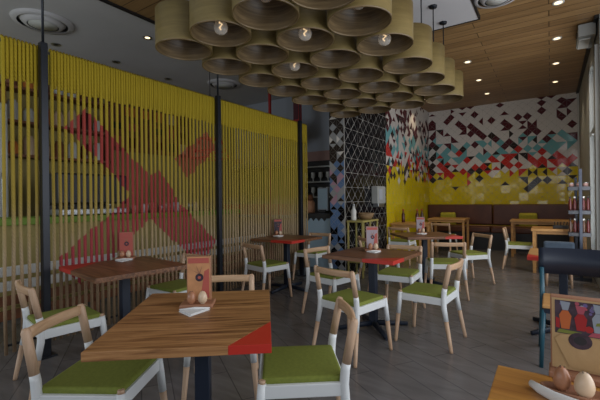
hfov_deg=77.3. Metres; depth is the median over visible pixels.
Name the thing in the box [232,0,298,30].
pendant lamp
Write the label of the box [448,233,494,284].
dining chair
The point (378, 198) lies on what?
dispenser
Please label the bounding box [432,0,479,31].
trim
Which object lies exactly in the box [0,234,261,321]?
bench
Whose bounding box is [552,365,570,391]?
shaker
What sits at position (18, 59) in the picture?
screen
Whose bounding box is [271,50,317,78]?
pendant lamp
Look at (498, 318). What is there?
floor
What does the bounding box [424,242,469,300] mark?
dining chair
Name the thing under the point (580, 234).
shelf
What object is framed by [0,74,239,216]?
wall
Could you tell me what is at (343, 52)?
pendant lamp
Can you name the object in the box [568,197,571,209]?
sauce bottle
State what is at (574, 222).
sauce bottle
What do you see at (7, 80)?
jar
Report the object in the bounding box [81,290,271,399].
dining table
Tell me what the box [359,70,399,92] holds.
pendant lamp
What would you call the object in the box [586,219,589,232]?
sauce bottle
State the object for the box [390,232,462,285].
dining table
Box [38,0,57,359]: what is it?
post
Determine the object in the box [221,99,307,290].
screen
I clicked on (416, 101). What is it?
pendant lamp
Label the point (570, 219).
sauce bottle
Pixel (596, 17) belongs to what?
trim
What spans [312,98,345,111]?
pendant lamp
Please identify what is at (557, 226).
holder
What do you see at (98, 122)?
jar
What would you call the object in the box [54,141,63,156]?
jar
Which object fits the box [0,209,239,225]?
countertop
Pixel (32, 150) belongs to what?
jar
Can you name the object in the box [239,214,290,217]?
countertop
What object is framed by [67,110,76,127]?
jar
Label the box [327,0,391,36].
pendant lamp
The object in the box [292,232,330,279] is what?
dining chair
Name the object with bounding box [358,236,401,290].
dining chair
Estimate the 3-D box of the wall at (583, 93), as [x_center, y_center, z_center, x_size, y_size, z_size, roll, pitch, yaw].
[5.353,-0.629,6.821,0.200,3.730,4.500,-1,0,34]
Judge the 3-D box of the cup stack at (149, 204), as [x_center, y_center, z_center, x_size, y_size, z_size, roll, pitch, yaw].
[-2.417,0.129,6.095,0.120,0.160,0.117,-1,0,34]
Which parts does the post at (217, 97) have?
rod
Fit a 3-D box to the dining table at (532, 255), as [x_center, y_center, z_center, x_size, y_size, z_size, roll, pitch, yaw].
[2.572,0.894,3.557,0.680,0.750,0.680,-1,0,34]
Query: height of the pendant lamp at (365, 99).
1.053 m
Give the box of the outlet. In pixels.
[373,204,383,206]
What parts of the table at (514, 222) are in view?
leg, leg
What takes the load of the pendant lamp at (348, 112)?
hanging from the ceiling panel at (455, 12)
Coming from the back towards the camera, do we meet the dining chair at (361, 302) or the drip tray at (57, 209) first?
the drip tray at (57, 209)
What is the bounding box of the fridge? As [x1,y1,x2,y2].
[0,102,8,216]
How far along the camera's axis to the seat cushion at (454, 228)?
9.52 m
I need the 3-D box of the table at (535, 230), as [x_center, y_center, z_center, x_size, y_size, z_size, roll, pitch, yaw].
[4.466,0.869,6.476,0.780,0.755,0.700,-1,0,34]
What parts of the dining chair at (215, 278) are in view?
leg, rail, post, leg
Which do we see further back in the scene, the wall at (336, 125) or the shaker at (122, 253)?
the wall at (336, 125)
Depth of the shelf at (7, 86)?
6.23 m
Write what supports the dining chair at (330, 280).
on the floor
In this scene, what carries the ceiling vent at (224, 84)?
in the ceiling
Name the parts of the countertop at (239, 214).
door, door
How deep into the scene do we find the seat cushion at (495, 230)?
8.93 m
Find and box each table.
[59,256,186,351]
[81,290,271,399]
[250,234,321,293]
[322,247,421,340]
[390,221,430,257]
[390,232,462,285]
[427,217,469,249]
[487,365,599,399]
[510,219,573,256]
[527,248,567,334]
[531,226,586,272]
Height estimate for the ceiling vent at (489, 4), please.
0.060 m
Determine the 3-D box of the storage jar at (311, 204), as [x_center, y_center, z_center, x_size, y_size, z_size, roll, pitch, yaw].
[0.215,0.082,7.582,0.190,0.370,0.187,-1,0,34]
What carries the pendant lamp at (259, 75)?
hanging from the ceiling panel at (455, 12)
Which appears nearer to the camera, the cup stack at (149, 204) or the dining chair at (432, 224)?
the cup stack at (149, 204)
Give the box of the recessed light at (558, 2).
[552,0,564,5]
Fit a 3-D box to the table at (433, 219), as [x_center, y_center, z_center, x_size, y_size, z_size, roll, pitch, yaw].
[3.672,0.856,9.246,0.860,0.800,0.660,-1,0,34]
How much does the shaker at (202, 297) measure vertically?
0.065 m
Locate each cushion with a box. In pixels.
[425,225,491,232]
[428,204,492,224]
[440,212,455,224]
[491,226,553,234]
[493,204,574,225]
[519,213,537,226]
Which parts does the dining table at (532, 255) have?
post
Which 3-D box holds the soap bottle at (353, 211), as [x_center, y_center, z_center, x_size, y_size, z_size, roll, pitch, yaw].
[0.902,0.197,6.305,0.090,0.300,0.090,-1,0,34]
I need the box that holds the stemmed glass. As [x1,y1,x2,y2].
[318,172,322,180]
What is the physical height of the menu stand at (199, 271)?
0.255 m
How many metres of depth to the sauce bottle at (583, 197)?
5.79 m
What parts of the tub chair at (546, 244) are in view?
backrest, leg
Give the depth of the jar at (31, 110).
5.70 m
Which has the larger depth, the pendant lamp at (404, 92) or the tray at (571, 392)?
the pendant lamp at (404, 92)
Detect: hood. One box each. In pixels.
[233,138,302,170]
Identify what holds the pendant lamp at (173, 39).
hanging from the ceiling panel at (455, 12)
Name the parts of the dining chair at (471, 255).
seat frame, post, leg, rail, post, leg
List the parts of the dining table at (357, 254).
post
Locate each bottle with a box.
[351,202,355,219]
[401,209,404,221]
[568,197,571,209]
[569,218,571,231]
[573,197,576,209]
[573,218,576,231]
[582,196,585,209]
[583,219,585,232]
[586,196,589,209]
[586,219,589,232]
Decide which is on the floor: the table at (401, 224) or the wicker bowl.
the table at (401, 224)
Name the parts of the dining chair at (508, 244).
post, seat frame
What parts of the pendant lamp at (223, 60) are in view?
lamp shade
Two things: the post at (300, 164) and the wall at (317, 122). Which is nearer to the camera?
the post at (300, 164)
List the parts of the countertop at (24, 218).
panel, panel, panel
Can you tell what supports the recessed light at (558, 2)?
in the ceiling
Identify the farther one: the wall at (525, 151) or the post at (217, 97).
the wall at (525, 151)
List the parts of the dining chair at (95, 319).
leg, post, rail, leg, post, seat frame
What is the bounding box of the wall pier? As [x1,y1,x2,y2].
[344,112,386,271]
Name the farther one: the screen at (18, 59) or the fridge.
the fridge
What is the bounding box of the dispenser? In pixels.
[371,186,385,206]
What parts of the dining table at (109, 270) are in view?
post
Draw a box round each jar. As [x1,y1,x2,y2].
[6,78,17,85]
[6,99,17,119]
[8,141,17,153]
[22,80,33,88]
[23,108,33,121]
[23,136,34,154]
[54,111,63,125]
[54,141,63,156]
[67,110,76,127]
[68,142,76,158]
[80,113,87,129]
[81,144,88,158]
[93,121,99,131]
[93,143,99,159]
[308,194,314,212]
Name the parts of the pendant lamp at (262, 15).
lamp shade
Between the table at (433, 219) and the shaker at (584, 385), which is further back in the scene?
the table at (433, 219)
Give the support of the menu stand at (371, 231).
on the dining table at (357, 254)
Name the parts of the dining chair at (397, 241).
rail, seat frame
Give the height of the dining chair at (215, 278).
0.740 m
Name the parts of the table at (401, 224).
leg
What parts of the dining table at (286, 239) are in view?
post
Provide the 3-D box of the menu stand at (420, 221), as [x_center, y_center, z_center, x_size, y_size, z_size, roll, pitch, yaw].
[1.868,0.400,5.804,0.165,0.255,0.130,-1,0,10]
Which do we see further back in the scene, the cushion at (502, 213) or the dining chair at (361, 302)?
the cushion at (502, 213)
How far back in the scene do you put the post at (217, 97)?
4.82 m
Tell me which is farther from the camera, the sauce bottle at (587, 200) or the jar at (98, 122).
the jar at (98, 122)
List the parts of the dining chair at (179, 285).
seat frame, post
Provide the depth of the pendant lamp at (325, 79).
4.50 m
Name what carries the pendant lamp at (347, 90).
hanging from the ceiling panel at (455, 12)
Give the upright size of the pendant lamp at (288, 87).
1.053 m
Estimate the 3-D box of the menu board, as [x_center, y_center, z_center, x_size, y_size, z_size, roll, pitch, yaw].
[-3.064,-1.413,7.755,0.049,0.950,1.900,-1,0,34]
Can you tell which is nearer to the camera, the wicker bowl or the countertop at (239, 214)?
the wicker bowl
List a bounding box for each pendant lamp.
[155,0,212,60]
[189,0,250,46]
[192,72,227,160]
[202,46,250,74]
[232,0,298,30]
[236,29,288,64]
[239,64,281,86]
[267,78,306,96]
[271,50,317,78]
[276,6,333,51]
[291,0,354,9]
[292,89,327,104]
[300,67,342,89]
[310,33,360,68]
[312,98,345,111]
[323,81,361,99]
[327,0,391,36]
[330,106,360,117]
[338,54,383,82]
[342,92,377,106]
[356,0,413,55]
[358,101,390,113]
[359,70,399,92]
[375,83,413,101]
[382,22,432,73]
[390,86,424,108]
[400,0,444,85]
[414,4,454,95]
[425,21,463,103]
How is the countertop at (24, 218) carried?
on the floor
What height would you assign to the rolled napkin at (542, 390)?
0.032 m
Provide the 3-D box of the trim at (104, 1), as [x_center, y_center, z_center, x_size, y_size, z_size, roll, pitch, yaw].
[-1.383,-2.402,5.960,0.045,0.025,13.500,-1,0,34]
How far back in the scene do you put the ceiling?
5.97 m
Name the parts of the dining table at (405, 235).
post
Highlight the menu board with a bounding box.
[108,101,188,157]
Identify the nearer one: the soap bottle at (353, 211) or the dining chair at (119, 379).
the dining chair at (119, 379)
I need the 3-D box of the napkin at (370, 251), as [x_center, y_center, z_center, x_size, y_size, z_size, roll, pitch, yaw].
[0.768,0.531,3.846,0.130,0.019,0.115,-1,0,-34]
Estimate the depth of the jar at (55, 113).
6.04 m
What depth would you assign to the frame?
7.94 m
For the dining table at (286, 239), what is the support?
on the floor
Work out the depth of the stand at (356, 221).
6.26 m
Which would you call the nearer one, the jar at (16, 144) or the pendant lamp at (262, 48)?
the pendant lamp at (262, 48)
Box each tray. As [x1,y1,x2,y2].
[50,208,125,215]
[540,381,599,399]
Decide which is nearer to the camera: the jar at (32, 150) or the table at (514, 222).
the jar at (32, 150)
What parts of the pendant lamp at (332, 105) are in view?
lamp shade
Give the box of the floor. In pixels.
[0,247,599,399]
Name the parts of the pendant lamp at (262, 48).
lamp shade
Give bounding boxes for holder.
[553,222,568,228]
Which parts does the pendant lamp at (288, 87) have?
lamp shade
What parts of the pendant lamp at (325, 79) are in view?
lamp shade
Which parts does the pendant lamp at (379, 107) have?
lamp shade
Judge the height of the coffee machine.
0.560 m
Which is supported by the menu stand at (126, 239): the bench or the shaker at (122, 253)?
the shaker at (122, 253)
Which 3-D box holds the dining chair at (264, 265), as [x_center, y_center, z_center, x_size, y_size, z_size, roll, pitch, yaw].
[-0.455,0.938,5.009,0.517,0.740,0.491,-1,0,-44]
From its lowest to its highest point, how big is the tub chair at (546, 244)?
0.656 m
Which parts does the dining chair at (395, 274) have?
leg, seat frame, rail, post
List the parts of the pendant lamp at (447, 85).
rod, lamp shade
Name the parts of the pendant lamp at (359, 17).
lamp shade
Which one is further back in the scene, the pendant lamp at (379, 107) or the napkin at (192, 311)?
the pendant lamp at (379, 107)
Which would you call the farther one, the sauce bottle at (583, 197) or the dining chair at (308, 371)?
the sauce bottle at (583, 197)
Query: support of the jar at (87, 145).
on the shelf at (7, 86)
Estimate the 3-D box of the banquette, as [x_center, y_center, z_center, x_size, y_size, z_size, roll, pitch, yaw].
[4.880,0.681,9.381,3.360,1.120,0.590,-1,0,34]
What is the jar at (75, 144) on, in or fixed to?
on the shelf at (7, 86)
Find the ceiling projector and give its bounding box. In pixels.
[576,22,595,49]
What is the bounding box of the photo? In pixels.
[555,299,599,338]
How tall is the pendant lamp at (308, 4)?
1.053 m
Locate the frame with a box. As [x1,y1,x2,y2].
[268,93,301,225]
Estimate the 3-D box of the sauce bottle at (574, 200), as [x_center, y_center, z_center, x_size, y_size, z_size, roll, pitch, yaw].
[4.299,0.060,5.871,0.048,0.215,0.047,-1,0,34]
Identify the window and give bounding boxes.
[588,44,599,249]
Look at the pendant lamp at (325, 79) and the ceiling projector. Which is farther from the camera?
the ceiling projector
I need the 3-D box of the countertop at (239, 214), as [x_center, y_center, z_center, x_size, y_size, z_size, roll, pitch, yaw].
[-0.933,0.831,9.055,2.040,0.960,0.760,-1,0,34]
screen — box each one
[0,34,39,355]
[48,49,216,340]
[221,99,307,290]
[318,188,328,212]
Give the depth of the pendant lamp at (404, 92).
5.11 m
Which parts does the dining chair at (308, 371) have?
seat frame, post, rail, post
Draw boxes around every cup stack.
[148,202,153,211]
[173,202,178,211]
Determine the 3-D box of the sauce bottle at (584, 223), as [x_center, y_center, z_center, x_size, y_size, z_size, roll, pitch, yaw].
[4.396,0.404,5.809,0.048,0.215,0.047,-1,0,34]
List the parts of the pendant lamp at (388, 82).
lamp shade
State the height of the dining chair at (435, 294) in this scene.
0.740 m
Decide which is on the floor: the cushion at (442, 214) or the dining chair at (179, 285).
the dining chair at (179, 285)
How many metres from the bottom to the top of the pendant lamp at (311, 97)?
1.053 m
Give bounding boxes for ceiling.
[0,0,599,111]
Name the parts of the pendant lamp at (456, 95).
lamp shade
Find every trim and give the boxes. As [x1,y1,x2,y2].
[99,0,154,24]
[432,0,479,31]
[576,14,598,93]
[577,93,579,195]
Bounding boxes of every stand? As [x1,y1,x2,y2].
[115,232,135,258]
[179,255,215,308]
[273,219,283,235]
[347,219,378,278]
[364,226,380,251]
[415,217,425,233]
[549,293,599,387]
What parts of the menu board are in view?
printed panel, printed panel, printed panel, printed panel, printed panel, printed panel, printed panel, printed panel, printed panel, printed panel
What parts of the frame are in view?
dark panel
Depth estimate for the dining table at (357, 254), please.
3.74 m
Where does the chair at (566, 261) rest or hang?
on the floor
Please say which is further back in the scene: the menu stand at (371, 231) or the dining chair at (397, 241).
the dining chair at (397, 241)
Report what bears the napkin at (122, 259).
on the dining table at (109, 270)
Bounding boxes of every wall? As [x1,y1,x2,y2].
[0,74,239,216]
[235,97,329,203]
[329,112,345,270]
[385,107,429,250]
[428,92,578,226]
[579,14,599,286]
[598,15,599,67]
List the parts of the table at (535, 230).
leg, leg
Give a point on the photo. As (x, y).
(572, 310)
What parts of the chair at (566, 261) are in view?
leg, leg, seat, seat frame, backrest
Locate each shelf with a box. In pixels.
[0,81,110,174]
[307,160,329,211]
[567,169,591,281]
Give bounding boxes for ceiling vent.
[9,8,73,34]
[207,79,239,89]
[474,0,513,8]
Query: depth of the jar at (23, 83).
5.69 m
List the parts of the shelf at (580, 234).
post, post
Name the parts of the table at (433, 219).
leg, leg, leg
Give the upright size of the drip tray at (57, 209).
0.080 m
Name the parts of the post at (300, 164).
square post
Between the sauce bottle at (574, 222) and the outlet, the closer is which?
the sauce bottle at (574, 222)
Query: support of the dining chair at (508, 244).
on the floor
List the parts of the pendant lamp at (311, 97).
lamp shade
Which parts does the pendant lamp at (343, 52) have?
lamp shade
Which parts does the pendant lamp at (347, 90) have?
lamp shade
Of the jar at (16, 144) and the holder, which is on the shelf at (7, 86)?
the jar at (16, 144)
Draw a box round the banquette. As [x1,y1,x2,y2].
[425,204,579,251]
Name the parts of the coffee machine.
panel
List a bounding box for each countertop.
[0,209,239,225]
[0,209,239,311]
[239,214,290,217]
[239,214,296,258]
[306,212,330,267]
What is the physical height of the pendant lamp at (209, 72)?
1.714 m
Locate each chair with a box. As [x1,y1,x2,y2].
[13,280,106,399]
[20,303,166,399]
[145,253,199,298]
[181,274,258,399]
[241,242,292,296]
[256,296,357,399]
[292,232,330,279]
[301,245,360,313]
[312,265,392,367]
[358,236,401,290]
[378,244,425,313]
[387,227,417,265]
[394,258,466,353]
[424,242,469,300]
[431,223,457,252]
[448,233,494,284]
[502,227,532,268]
[538,247,599,367]
[543,241,574,288]
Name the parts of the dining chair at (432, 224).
rail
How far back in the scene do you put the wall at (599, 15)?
5.04 m
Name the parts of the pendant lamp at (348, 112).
lamp shade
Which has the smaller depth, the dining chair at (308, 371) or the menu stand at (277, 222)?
the dining chair at (308, 371)
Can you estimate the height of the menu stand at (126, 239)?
0.255 m
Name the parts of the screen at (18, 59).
rail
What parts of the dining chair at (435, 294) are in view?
leg, leg, seat frame, post, leg, rail, post, leg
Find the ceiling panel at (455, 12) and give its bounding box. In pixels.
[412,0,477,30]
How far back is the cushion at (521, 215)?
8.92 m
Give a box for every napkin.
[115,258,132,261]
[179,307,209,316]
[367,250,379,252]
[529,380,576,399]
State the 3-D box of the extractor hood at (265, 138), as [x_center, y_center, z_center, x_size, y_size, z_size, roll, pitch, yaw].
[-0.801,-1.101,8.981,1.800,0.720,0.550,-1,0,34]
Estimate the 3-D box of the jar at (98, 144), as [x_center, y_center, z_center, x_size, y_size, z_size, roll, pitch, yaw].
[-3.562,-0.834,6.613,0.150,0.313,0.146,-1,0,34]
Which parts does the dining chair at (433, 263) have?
post, seat frame, rail, post, leg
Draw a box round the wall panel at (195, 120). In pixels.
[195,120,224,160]
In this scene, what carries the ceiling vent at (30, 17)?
in the ceiling
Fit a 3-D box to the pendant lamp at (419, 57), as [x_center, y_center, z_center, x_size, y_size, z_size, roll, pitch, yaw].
[1.079,-1.877,3.797,0.488,1.053,0.488,-1,0,34]
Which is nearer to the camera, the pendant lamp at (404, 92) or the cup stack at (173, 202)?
the pendant lamp at (404, 92)
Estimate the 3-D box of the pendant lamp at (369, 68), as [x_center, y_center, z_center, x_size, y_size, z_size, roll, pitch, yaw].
[0.654,-1.871,4.081,0.488,1.053,0.488,-1,0,34]
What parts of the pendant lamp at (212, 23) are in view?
lamp shade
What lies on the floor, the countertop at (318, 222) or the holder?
the countertop at (318, 222)
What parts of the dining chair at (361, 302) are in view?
leg, post, rail, seat frame, post, leg, leg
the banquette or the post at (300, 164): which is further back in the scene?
the banquette
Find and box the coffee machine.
[49,172,125,215]
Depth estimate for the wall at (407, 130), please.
9.02 m
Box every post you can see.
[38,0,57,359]
[215,74,222,290]
[297,104,305,275]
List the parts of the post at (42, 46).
rod, square post, foot plate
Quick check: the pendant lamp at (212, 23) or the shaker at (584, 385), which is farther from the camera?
the pendant lamp at (212, 23)
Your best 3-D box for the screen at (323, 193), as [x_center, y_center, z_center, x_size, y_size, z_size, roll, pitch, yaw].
[0.477,0.014,7.526,0.240,0.500,0.160,-1,0,34]
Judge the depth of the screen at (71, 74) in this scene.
3.83 m
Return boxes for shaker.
[119,250,124,256]
[187,291,195,303]
[198,291,206,303]
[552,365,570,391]
[574,371,595,397]
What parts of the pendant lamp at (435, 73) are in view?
rod, lamp shade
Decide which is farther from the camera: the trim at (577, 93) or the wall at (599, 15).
the trim at (577, 93)
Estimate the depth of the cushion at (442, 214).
9.92 m
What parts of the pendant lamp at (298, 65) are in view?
lamp shade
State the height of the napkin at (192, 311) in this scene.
0.019 m
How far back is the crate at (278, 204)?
8.41 m
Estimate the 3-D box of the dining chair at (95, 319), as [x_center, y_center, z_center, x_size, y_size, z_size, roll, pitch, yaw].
[-1.765,0.954,2.781,0.491,0.740,0.517,-1,0,42]
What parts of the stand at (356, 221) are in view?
leg, leg, leg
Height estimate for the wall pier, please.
3.730 m
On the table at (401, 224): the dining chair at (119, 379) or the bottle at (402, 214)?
the bottle at (402, 214)
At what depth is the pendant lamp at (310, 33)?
3.30 m
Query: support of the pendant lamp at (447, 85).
hanging from the ceiling panel at (455, 12)
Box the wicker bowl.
[358,213,373,219]
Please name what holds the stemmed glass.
on the shelving unit at (323, 166)
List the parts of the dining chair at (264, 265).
post, rail, post, seat frame, leg, leg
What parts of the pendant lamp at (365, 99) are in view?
lamp shade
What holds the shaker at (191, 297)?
on the menu stand at (199, 271)
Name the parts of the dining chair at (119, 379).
post, rail, post, seat frame, leg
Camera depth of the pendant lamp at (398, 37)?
3.26 m
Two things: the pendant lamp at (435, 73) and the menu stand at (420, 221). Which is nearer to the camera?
the pendant lamp at (435, 73)
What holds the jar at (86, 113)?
on the shelf at (7, 86)
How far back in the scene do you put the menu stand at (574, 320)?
1.13 m
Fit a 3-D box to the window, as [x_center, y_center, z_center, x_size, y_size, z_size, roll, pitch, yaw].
[4.323,-0.602,5.498,0.060,3.000,1.055,-1,0,34]
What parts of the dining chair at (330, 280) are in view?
leg, post, rail, post, seat frame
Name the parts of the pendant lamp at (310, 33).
lamp shade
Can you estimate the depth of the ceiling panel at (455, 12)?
4.84 m
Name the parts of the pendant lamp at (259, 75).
lamp shade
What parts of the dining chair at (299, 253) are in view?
leg, seat frame, rail, post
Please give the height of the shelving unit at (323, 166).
1.420 m
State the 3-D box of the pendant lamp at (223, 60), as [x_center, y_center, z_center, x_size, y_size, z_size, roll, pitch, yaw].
[-0.741,-1.855,3.772,0.488,1.053,0.488,-1,0,34]
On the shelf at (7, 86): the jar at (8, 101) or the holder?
the jar at (8, 101)
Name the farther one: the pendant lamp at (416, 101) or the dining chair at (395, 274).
the pendant lamp at (416, 101)

